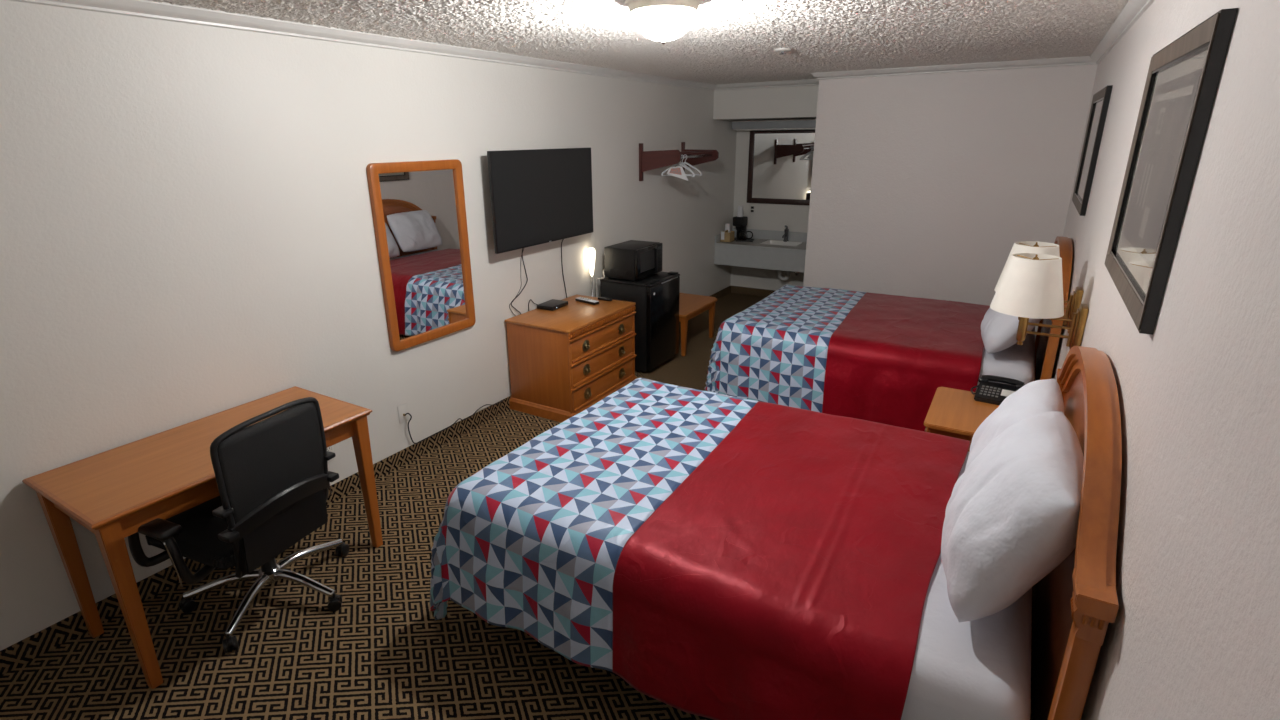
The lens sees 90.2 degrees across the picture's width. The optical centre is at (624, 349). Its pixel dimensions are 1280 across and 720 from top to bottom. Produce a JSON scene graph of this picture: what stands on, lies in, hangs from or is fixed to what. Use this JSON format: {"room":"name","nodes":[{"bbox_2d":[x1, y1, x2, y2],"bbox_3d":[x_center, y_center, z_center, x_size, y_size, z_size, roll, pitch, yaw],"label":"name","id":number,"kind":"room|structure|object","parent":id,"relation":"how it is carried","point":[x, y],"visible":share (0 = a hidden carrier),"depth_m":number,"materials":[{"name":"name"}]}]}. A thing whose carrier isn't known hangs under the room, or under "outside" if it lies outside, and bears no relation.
{"room":"hotel room","nodes":[
{"label":"hotel room","id":0,"kind":"room"},
{"bbox_2d":[0,0,736,650],"bbox_3d":[-1.004,-0.680,4.281,0.100,2.440,9.034,10,21,30],"label":"wall","id":1,"kind":"structure","parent":0,"point":[187,234],"depth_m":2.91,"materials":[{"name":"white paint"}]},
{"bbox_2d":[327,445,335,461],"bbox_3d":[-1.623,0.565,3.500,0.010,0.116,0.072,10,21,30],"label":"wall outlet","id":2,"kind":"object","parent":1,"relation":"attached to","point":[331,448],"visible":0.25,"depth_m":3.52,"materials":[{"name":"white plastic"}]},
{"bbox_2d":[0,286,730,675],"bbox_3d":[-0.942,0.441,4.623,0.012,0.095,8.834,10,21,30],"label":"baseboard","id":3,"kind":"structure","parent":1,"relation":"attached to","point":[31,647],"depth_m":2.87,"materials":[{"name":"carpet"}]},
{"bbox_2d":[418,400,503,442],"bbox_3d":[-1.094,0.467,4.341,0.015,0.042,0.796,11,22,31],"label":"cord","id":4,"kind":"object","parent":3,"relation":"on","point":[502,400],"visible":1,"depth_m":4.30,"materials":[{"name":"black plastic"}]},
{"bbox_2d":[397,403,408,423],"bbox_3d":[-1.348,0.392,3.905,0.020,0.116,0.072,10,21,30],"label":"wall outlet","id":5,"kind":"object","parent":1,"relation":"attached to","point":[402,409],"visible":1,"depth_m":3.90,"materials":[{"name":"white plastic"}]},
{"bbox_2d":[405,413,417,443],"bbox_3d":[-1.313,0.493,3.954,0.036,0.240,0.067,10,21,30],"label":"cord","id":6,"kind":"object","parent":1,"relation":"attached to","point":[406,413],"visible":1,"depth_m":3.92,"materials":[{"name":"black plastic"}]},
{"bbox_2d":[366,159,475,351],"bbox_3d":[-1.192,-0.581,3.857,0.031,1.070,0.680,10,21,30],"label":"wall mirror","id":7,"kind":"object","parent":1,"relation":"attached to","point":[418,208],"visible":1,"depth_m":3.82,"materials":[{"name":"brown wood"}]},
{"bbox_2d":[487,148,592,253],"bbox_3d":[-0.600,-1.107,4.612,0.125,0.652,1.135,10,21,30],"label":"television","id":8,"kind":"object","parent":1,"relation":"attached to","point":[538,196],"visible":1,"depth_m":4.50,"materials":[{"name":"black plastic"}]},
{"bbox_2d":[509,249,523,314],"bbox_3d":[-0.754,-0.452,4.583,0.089,0.611,0.151,10,21,30],"label":"cable","id":9,"kind":"object","parent":8,"relation":"hanging from","point":[523,249],"visible":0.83,"depth_m":4.62,"materials":[{"name":"grey plastic"}]},
{"bbox_2d":[511,248,527,313],"bbox_3d":[-0.733,-0.464,4.614,0.090,0.612,0.205,10,21,30],"label":"cable","id":10,"kind":"object","parent":8,"relation":"hanging from","point":[522,248],"visible":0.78,"depth_m":4.64,"materials":[{"name":"black plastic"}]},
{"bbox_2d":[561,239,566,297],"bbox_3d":[-0.470,-0.637,5.029,0.042,0.554,0.118,-5,19,-12],"label":"cable","id":11,"kind":"object","parent":8,"relation":"hanging from","point":[563,239],"visible":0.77,"depth_m":5.05,"materials":[{"name":"black plastic"}]},
{"bbox_2d":[639,142,718,180],"bbox_3d":[0.540,-1.792,6.059,0.409,0.330,0.894,10,21,30],"label":"coat rack","id":12,"kind":"object","parent":1,"relation":"attached to","point":[648,160],"visible":0.91,"depth_m":5.78,"materials":[{"name":"brown wood"}]},
{"bbox_2d":[666,166,687,180],"bbox_3d":[0.478,-1.587,5.754,0.215,0.125,0.004,8,20,25],"label":"card","id":13,"kind":"object","parent":12,"relation":"hanging from","point":[678,172],"visible":1,"depth_m":5.75,"materials":[{"name":"white paper"}]},
{"bbox_2d":[669,168,681,174],"bbox_3d":[0.462,-1.607,5.754,0.120,0.063,0.001,8,20,25],"label":"print","id":14,"kind":"object","parent":13,"relation":"attached to","point":[672,171],"depth_m":5.75},
{"bbox_2d":[661,163,694,176],"bbox_3d":[0.487,-1.658,5.762,0.326,0.190,0.016,8,20,24],"label":"clothes hanger","id":15,"kind":"object","parent":12,"relation":"hanging from","point":[680,164],"visible":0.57,"depth_m":5.75,"materials":[{"name":"white plastic"}]},
{"bbox_2d":[676,155,692,176],"bbox_3d":[0.529,-1.680,5.826,0.016,0.190,0.326,-15,23,-36],"label":"clothes hanger","id":16,"kind":"object","parent":12,"relation":"hanging from","point":[681,155],"visible":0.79,"depth_m":5.80,"materials":[{"name":"white plastic"}]},
{"bbox_2d":[668,155,701,175],"bbox_3d":[0.560,-1.696,5.875,0.326,0.190,0.016,5,19,17],"label":"clothes hanger","id":17,"kind":"object","parent":12,"relation":"hanging from","point":[699,171],"visible":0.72,"depth_m":5.86,"materials":[{"name":"white plastic"}]},
{"bbox_2d":[0,293,765,719],"bbox_3d":[0.483,0.792,3.820,3.551,0.100,9.034,10,21,30],"label":"floor","id":18,"kind":"structure","parent":0,"point":[383,654],"depth_m":2.52,"materials":[{"name":"carpet"}]},
{"bbox_2d":[22,386,382,688],"bbox_3d":[-1.708,0.727,2.788,0.597,0.729,1.091,10,21,30],"label":"writing desk","id":19,"kind":"object","parent":18,"relation":"on","point":[112,493],"visible":0.78,"depth_m":2.43,"materials":[{"name":"brown wood"}]},
{"bbox_2d":[128,397,348,652],"bbox_3d":[-1.566,0.640,2.647,0.680,0.980,0.810,7,20,22],"label":"office chair","id":20,"kind":"object","parent":18,"relation":"on","point":[273,477],"visible":0.99,"depth_m":2.41,"materials":[{"name":"black leather"}]},
{"bbox_2d":[505,295,636,422],"bbox_3d":[-0.376,0.039,4.866,0.598,0.690,0.893,10,21,30],"label":"dresser","id":21,"kind":"object","parent":18,"relation":"on","point":[565,360],"visible":0.99,"depth_m":4.58,"materials":[{"name":"laminate"}]},
{"bbox_2d":[537,299,567,310],"bbox_3d":[-0.547,-0.340,4.867,0.150,0.030,0.210,9,21,27],"label":"box","id":22,"kind":"object","parent":21,"relation":"on","point":[552,304],"visible":1,"depth_m":4.82,"materials":[{"name":"black plastic"}]},
{"bbox_2d":[575,297,598,304],"bbox_3d":[-0.291,-0.380,4.991,0.220,0.026,0.056,16,25,41],"label":"remote control","id":23,"kind":"object","parent":21,"relation":"on","point":[580,299],"visible":1,"depth_m":4.96,"materials":[{"name":"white plastic"}]},
{"bbox_2d":[587,248,594,296],"bbox_3d":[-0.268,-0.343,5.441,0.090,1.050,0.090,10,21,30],"label":"table lamp","id":24,"kind":"object","parent":21,"relation":"on","point":[591,251],"visible":0.53,"depth_m":5.29,"materials":[{"name":"white glass"}]},
{"bbox_2d":[598,297,611,300],"bbox_3d":[-0.153,-0.400,5.050,0.125,0.022,0.036,12,22,34],"label":"remote control","id":25,"kind":"object","parent":21,"relation":"on","point":[599,298],"visible":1,"depth_m":5.03,"materials":[{"name":"black plastic"}]},
{"bbox_2d":[600,271,679,372],"bbox_3d":[0.146,-0.263,5.590,0.503,0.794,0.520,10,21,30],"label":"refrigerator","id":26,"kind":"object","parent":18,"relation":"on","point":[655,296],"visible":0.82,"depth_m":5.36,"materials":[{"name":"black metal"}]},
{"bbox_2d":[596,269,604,296],"bbox_3d":[-0.153,-0.569,5.473,0.087,0.256,0.217,10,21,30],"label":"cord","id":27,"kind":"object","parent":26,"relation":"attached to","point":[604,269],"visible":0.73,"depth_m":5.39,"materials":[{"name":"white plastic"}]},
{"bbox_2d":[604,240,661,280],"bbox_3d":[0.091,-0.758,5.436,0.340,0.268,0.438,10,21,30],"label":"microwave","id":28,"kind":"object","parent":26,"relation":"on","point":[633,260],"visible":1,"depth_m":5.29,"materials":[{"name":"black plastic"}]},
{"bbox_2d":[679,293,716,355],"bbox_3d":[0.493,-0.264,6.205,0.600,0.400,0.765,10,21,30],"label":"bench","id":29,"kind":"object","parent":18,"relation":"on","point":[690,305],"visible":0.52,"depth_m":6.05,"materials":[{"name":"laminate"}]},
{"bbox_2d":[603,346,1121,719],"bbox_3d":[0.549,0.493,2.551,2.039,1.268,1.574,10,21,30],"label":"bed","id":30,"kind":"object","parent":18,"relation":"on","point":[978,669],"visible":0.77,"depth_m":1.64,"materials":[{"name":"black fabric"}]},
{"bbox_2d":[430,378,969,719],"bbox_3d":[0.371,0.751,2.750,1.805,0.633,1.693,10,21,30],"label":"bedspread","id":31,"kind":"object","parent":30,"relation":"on","point":[721,556],"visible":0.99,"depth_m":2.22,"materials":[{"name":"red fabric"}]},
{"bbox_2d":[941,412,1083,621],"bbox_3d":[1.117,0.459,1.843,0.327,0.455,0.642,9,21,27],"label":"pillow","id":32,"kind":"object","parent":30,"relation":"on","point":[1012,517],"visible":0.91,"depth_m":1.65,"materials":[{"name":"white fabric"}]},
{"bbox_2d":[965,379,1063,470],"bbox_3d":[1.404,0.338,2.304,0.268,0.399,0.555,10,21,29],"label":"pillow","id":33,"kind":"object","parent":30,"relation":"on","point":[1039,396],"visible":0.45,"depth_m":2.25,"materials":[{"name":"white fabric"}]},
{"bbox_2d":[924,387,999,451],"bbox_3d":[1.802,0.601,3.236,0.547,0.600,0.555,10,21,30],"label":"nightstand","id":34,"kind":"object","parent":18,"relation":"on","point":[955,413],"visible":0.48,"depth_m":3.15,"materials":[{"name":"laminate"}]},
{"bbox_2d":[971,375,1024,404],"bbox_3d":[1.935,0.210,3.312,0.243,0.090,0.210,12,22,34],"label":"telephone","id":35,"kind":"object","parent":34,"relation":"on","point":[989,390],"visible":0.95,"depth_m":3.31,"materials":[{"name":"black plastic"}]},
{"bbox_2d":[976,236,1072,390],"bbox_3d":[1.966,-0.253,4.738,2.039,1.268,1.574,10,21,30],"label":"bed","id":36,"kind":"object","parent":18,"relation":"on","point":[1036,357],"visible":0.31,"depth_m":3.83,"materials":[{"name":"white fabric"}]},
{"bbox_2d":[705,285,989,431],"bbox_3d":[1.754,0.013,4.924,1.826,0.636,1.736,10,21,30],"label":"bedspread","id":37,"kind":"object","parent":36,"relation":"on","point":[874,357],"visible":0.89,"depth_m":4.40,"materials":[{"name":"red fabric"}]},
{"bbox_2d":[981,308,1040,352],"bbox_3d":[2.432,-0.235,3.959,0.356,0.428,0.684,11,22,32],"label":"pillow","id":38,"kind":"object","parent":36,"relation":"on","point":[998,330],"visible":0.36,"depth_m":3.77,"materials":[{"name":"white fabric"}]},
{"bbox_2d":[152,0,1128,84],"bbox_3d":[0.452,-1.612,3.020,3.551,0.111,9.034,10,21,30],"label":"ceiling","id":39,"kind":"structure","parent":0,"point":[724,41],"depth_m":3.28,"materials":[{"name":"white paint"}]},
{"bbox_2d":[625,0,702,44],"bbox_3d":[0.159,-1.326,2.580,0.312,0.170,0.312,10,21,30],"label":"ceiling light","id":40,"kind":"object","parent":39,"relation":"attached to","point":[642,8],"visible":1,"depth_m":2.57,"materials":[{"name":"white glass"}]},
{"bbox_2d":[774,47,791,54],"bbox_3d":[1.009,-1.899,4.061,0.112,0.037,0.112,10,21,30],"label":"sprinkler head","id":41,"kind":"object","parent":39,"relation":"attached to","point":[782,50],"visible":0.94,"depth_m":4.03},
{"bbox_2d":[713,85,818,119],"bbox_3d":[1.712,-2.681,6.883,1.313,0.353,0.694,10,21,30],"label":"wall","id":42,"kind":"structure","parent":0,"point":[796,102],"depth_m":6.65,"materials":[{"name":"white paint"}]},
{"bbox_2d":[9,0,1154,90],"bbox_3d":[0.271,-1.446,2.764,3.351,0.060,8.140,10,21,30],"label":"trim","id":43,"kind":"structure","parent":42,"relation":"attached to","point":[1133,10],"depth_m":3.49,"materials":[{"name":"white paint"}]},
{"bbox_2d":[731,119,815,130],"bbox_3d":[1.837,-2.507,7.116,1.267,0.104,0.280,10,21,30],"label":"vanity light","id":44,"kind":"object","parent":42,"relation":"attached to","point":[790,124],"visible":0.59,"depth_m":7.08,"materials":[{"name":"grey metal"}]},
{"bbox_2d":[733,128,814,130],"bbox_3d":[1.845,-2.467,7.136,1.233,0.014,0.244,10,21,30],"label":"diffuser","id":45,"kind":"object","parent":44,"relation":"attached to","point":[735,129],"depth_m":7.14,"materials":[{"name":"white plastic"}]},
{"bbox_2d":[730,118,815,290],"bbox_3d":[1.933,-1.800,7.533,1.313,2.440,0.100,10,21,30],"label":"wall","id":46,"kind":"structure","parent":0,"point":[774,217],"depth_m":7.71,"materials":[{"name":"white paint"}]},
{"bbox_2d":[749,204,755,213],"bbox_3d":[1.555,-1.701,7.743,0.072,0.116,0.010,10,21,30],"label":"wall outlet","id":47,"kind":"object","parent":46,"relation":"attached to","point":[752,206],"visible":1,"depth_m":7.74,"materials":[{"name":"white plastic"}]},
{"bbox_2d":[731,286,774,296],"bbox_3d":[1.923,-0.671,7.855,1.301,0.095,0.012,10,21,30],"label":"baseboard","id":48,"kind":"structure","parent":46,"relation":"attached to","point":[734,289],"depth_m":8.04,"materials":[{"name":"wood"}]},
{"bbox_2d":[714,225,806,272],"bbox_3d":[1.765,-1.202,7.434,1.308,0.446,0.562,10,21,30],"label":"vanity","id":49,"kind":"object","parent":46,"relation":"attached to","point":[785,250],"visible":0.8,"depth_m":7.39,"materials":[{"name":"grey stone"}]},
{"bbox_2d":[717,237,806,249],"bbox_3d":[1.766,-1.224,7.427,1.307,0.018,0.557,10,21,30],"label":"countertop","id":50,"kind":"structure","parent":49,"relation":"on","point":[756,242],"depth_m":7.38,"materials":[{"name":"grey stone"}]},
{"bbox_2d":[720,230,734,241],"bbox_3d":[1.230,-1.358,7.607,0.122,0.135,0.146,10,21,30],"label":"caddy","id":51,"kind":"object","parent":50,"relation":"on","point":[725,236],"visible":1,"depth_m":7.56,"materials":[{"name":"beige cardboard"}]},
{"bbox_3d":[1.237,-1.443,7.629,0.077,0.094,0.077,10,21,30],"label":"paper cup","id":52,"kind":"object","parent":51,"relation":"in","visible":0},
{"bbox_2d":[725,223,730,231],"bbox_3d":[1.236,-1.458,7.625,0.077,0.094,0.077,10,21,30],"label":"paper cup","id":53,"kind":"object","parent":52,"relation":"on","point":[727,225],"visible":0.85,"depth_m":7.60,"materials":[{"name":"white paper"}]},
{"bbox_2d":[736,239,753,241],"bbox_3d":[1.447,-1.310,7.650,0.200,0.012,0.160,5,19,17],"label":"tray","id":54,"kind":"object","parent":50,"relation":"on","point":[747,240],"visible":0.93,"depth_m":7.63,"materials":[{"name":"black plastic"}]},
{"bbox_2d":[733,216,747,239],"bbox_3d":[1.393,-1.463,7.696,0.132,0.275,0.133,16,25,41],"label":"coffee maker","id":55,"kind":"object","parent":54,"relation":"on","point":[740,223],"visible":0.83,"depth_m":7.64,"materials":[{"name":"black plastic"}]},
{"bbox_2d":[739,231,752,239],"bbox_3d":[1.440,-1.357,7.596,0.104,0.112,0.168,-12,22,-31],"label":"coffee carafe","id":56,"kind":"object","parent":54,"relation":"on","point":[743,234],"visible":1,"depth_m":7.58,"materials":[{"name":"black glass"}]},
{"bbox_2d":[739,233,747,239],"bbox_3d":[1.423,-1.353,7.626,0.104,0.085,0.104,10,21,30],"label":"pot","id":57,"kind":"object","parent":56,"relation":"on","point":[743,236],"depth_m":7.59,"materials":[{"name":"clear glass"}]},
{"bbox_2d":[760,240,802,245],"bbox_3d":[1.837,-1.180,7.454,0.444,0.132,0.298,10,21,30],"label":"sink basin","id":58,"kind":"object","parent":50,"relation":"in","point":[766,242],"depth_m":7.54,"materials":[{"name":"white ceramic"}]},
{"bbox_2d":[782,225,788,241],"bbox_3d":[1.893,-1.361,7.503,0.068,0.191,0.161,10,21,30],"label":"faucet","id":59,"kind":"object","parent":50,"relation":"on","point":[785,234],"depth_m":7.54,"materials":[{"name":"silver metal"}]},
{"bbox_2d":[777,270,790,280],"bbox_3d":[1.938,-0.984,7.565,0.275,0.328,0.111,-14,22,-34],"label":"trap","id":60,"kind":"object","parent":49,"relation":"attached to","point":[779,272],"visible":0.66,"depth_m":7.54,"materials":[{"name":"white plastic"}]},
{"bbox_2d":[732,228,806,241],"bbox_3d":[1.907,-1.358,7.626,1.307,0.107,0.019,10,21,30],"label":"backsplash","id":61,"kind":"structure","parent":46,"relation":"attached to","point":[758,234],"depth_m":7.68,"materials":[{"name":"grey stone"}]},
{"bbox_2d":[747,130,814,204],"bbox_3d":[1.917,-2.094,7.365,1.018,0.825,0.023,10,21,30],"label":"vanity mirror","id":62,"kind":"object","parent":46,"relation":"attached to","point":[780,163],"visible":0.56,"depth_m":7.42,"materials":[{"name":"brown mirror"}]},
{"bbox_2d":[803,64,1097,337],"bbox_3d":[3.050,-1.346,6.125,2.138,2.440,1.455,10,21,30],"label":"wall","id":63,"kind":"structure","parent":0,"point":[923,185],"depth_m":5.44,"materials":[{"name":"white paint"}]},
{"bbox_2d":[1051,0,1279,719],"bbox_3d":[1.558,0.055,1.971,0.100,2.440,7.579,10,21,30],"label":"wall","id":64,"kind":"structure","parent":0,"point":[1194,634],"depth_m":1.08,"materials":[{"name":"white paint"}]},
{"bbox_2d":[1030,377,1035,719],"bbox_3d":[1.551,1.145,2.409,0.012,0.095,7.479,10,21,30],"label":"baseboard","id":65,"kind":"structure","parent":64,"relation":"attached to","point":[1033,587],"depth_m":2.38,"materials":[{"name":"carpet"}]},
{"bbox_2d":[994,241,1083,332],"bbox_3d":[2.024,-0.311,3.119,0.363,0.420,0.284,10,21,30],"label":"wall lamp","id":66,"kind":"object","parent":64,"relation":"attached to","point":[1074,301],"visible":0.39,"depth_m":3.05,"materials":[{"name":"white fabric"}]},
{"bbox_2d":[990,253,1088,348],"bbox_3d":[1.825,-0.207,2.812,0.363,0.420,0.284,10,21,30],"label":"wall lamp","id":67,"kind":"object","parent":64,"relation":"attached to","point":[1031,284],"visible":0.97,"depth_m":2.73,"materials":[{"name":"white fabric"}]},
{"bbox_2d":[1072,85,1112,215],"bbox_3d":[2.818,-1.204,3.861,0.028,0.678,0.960,10,21,30],"label":"framed picture","id":68,"kind":"object","parent":64,"relation":"attached to","point":[1100,101],"visible":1,"depth_m":3.73,"materials":[{"name":"black wood"}]},
{"bbox_2d":[1104,8,1237,334],"bbox_3d":[1.456,-0.487,1.759,0.028,0.678,0.943,10,21,30],"label":"framed picture","id":69,"kind":"object","parent":64,"relation":"attached to","point":[1183,77],"visible":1,"depth_m":1.59,"materials":[{"name":"black wood"}]},
{"bbox_3d":[1.388,-1.658,7.632,0.077,0.094,0.077,10,21,30],"label":"paper cup","id":70,"kind":"object","parent":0,"visible":0},
{"bbox_2d":[737,206,742,213],"bbox_3d":[1.388,-1.667,7.628,0.077,0.094,0.077,10,21,30],"label":"paper cup","id":71,"kind":"object","parent":70,"relation":"on","point":[740,208],"visible":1,"depth_m":7.61,"materials":[{"name":"white paper"}]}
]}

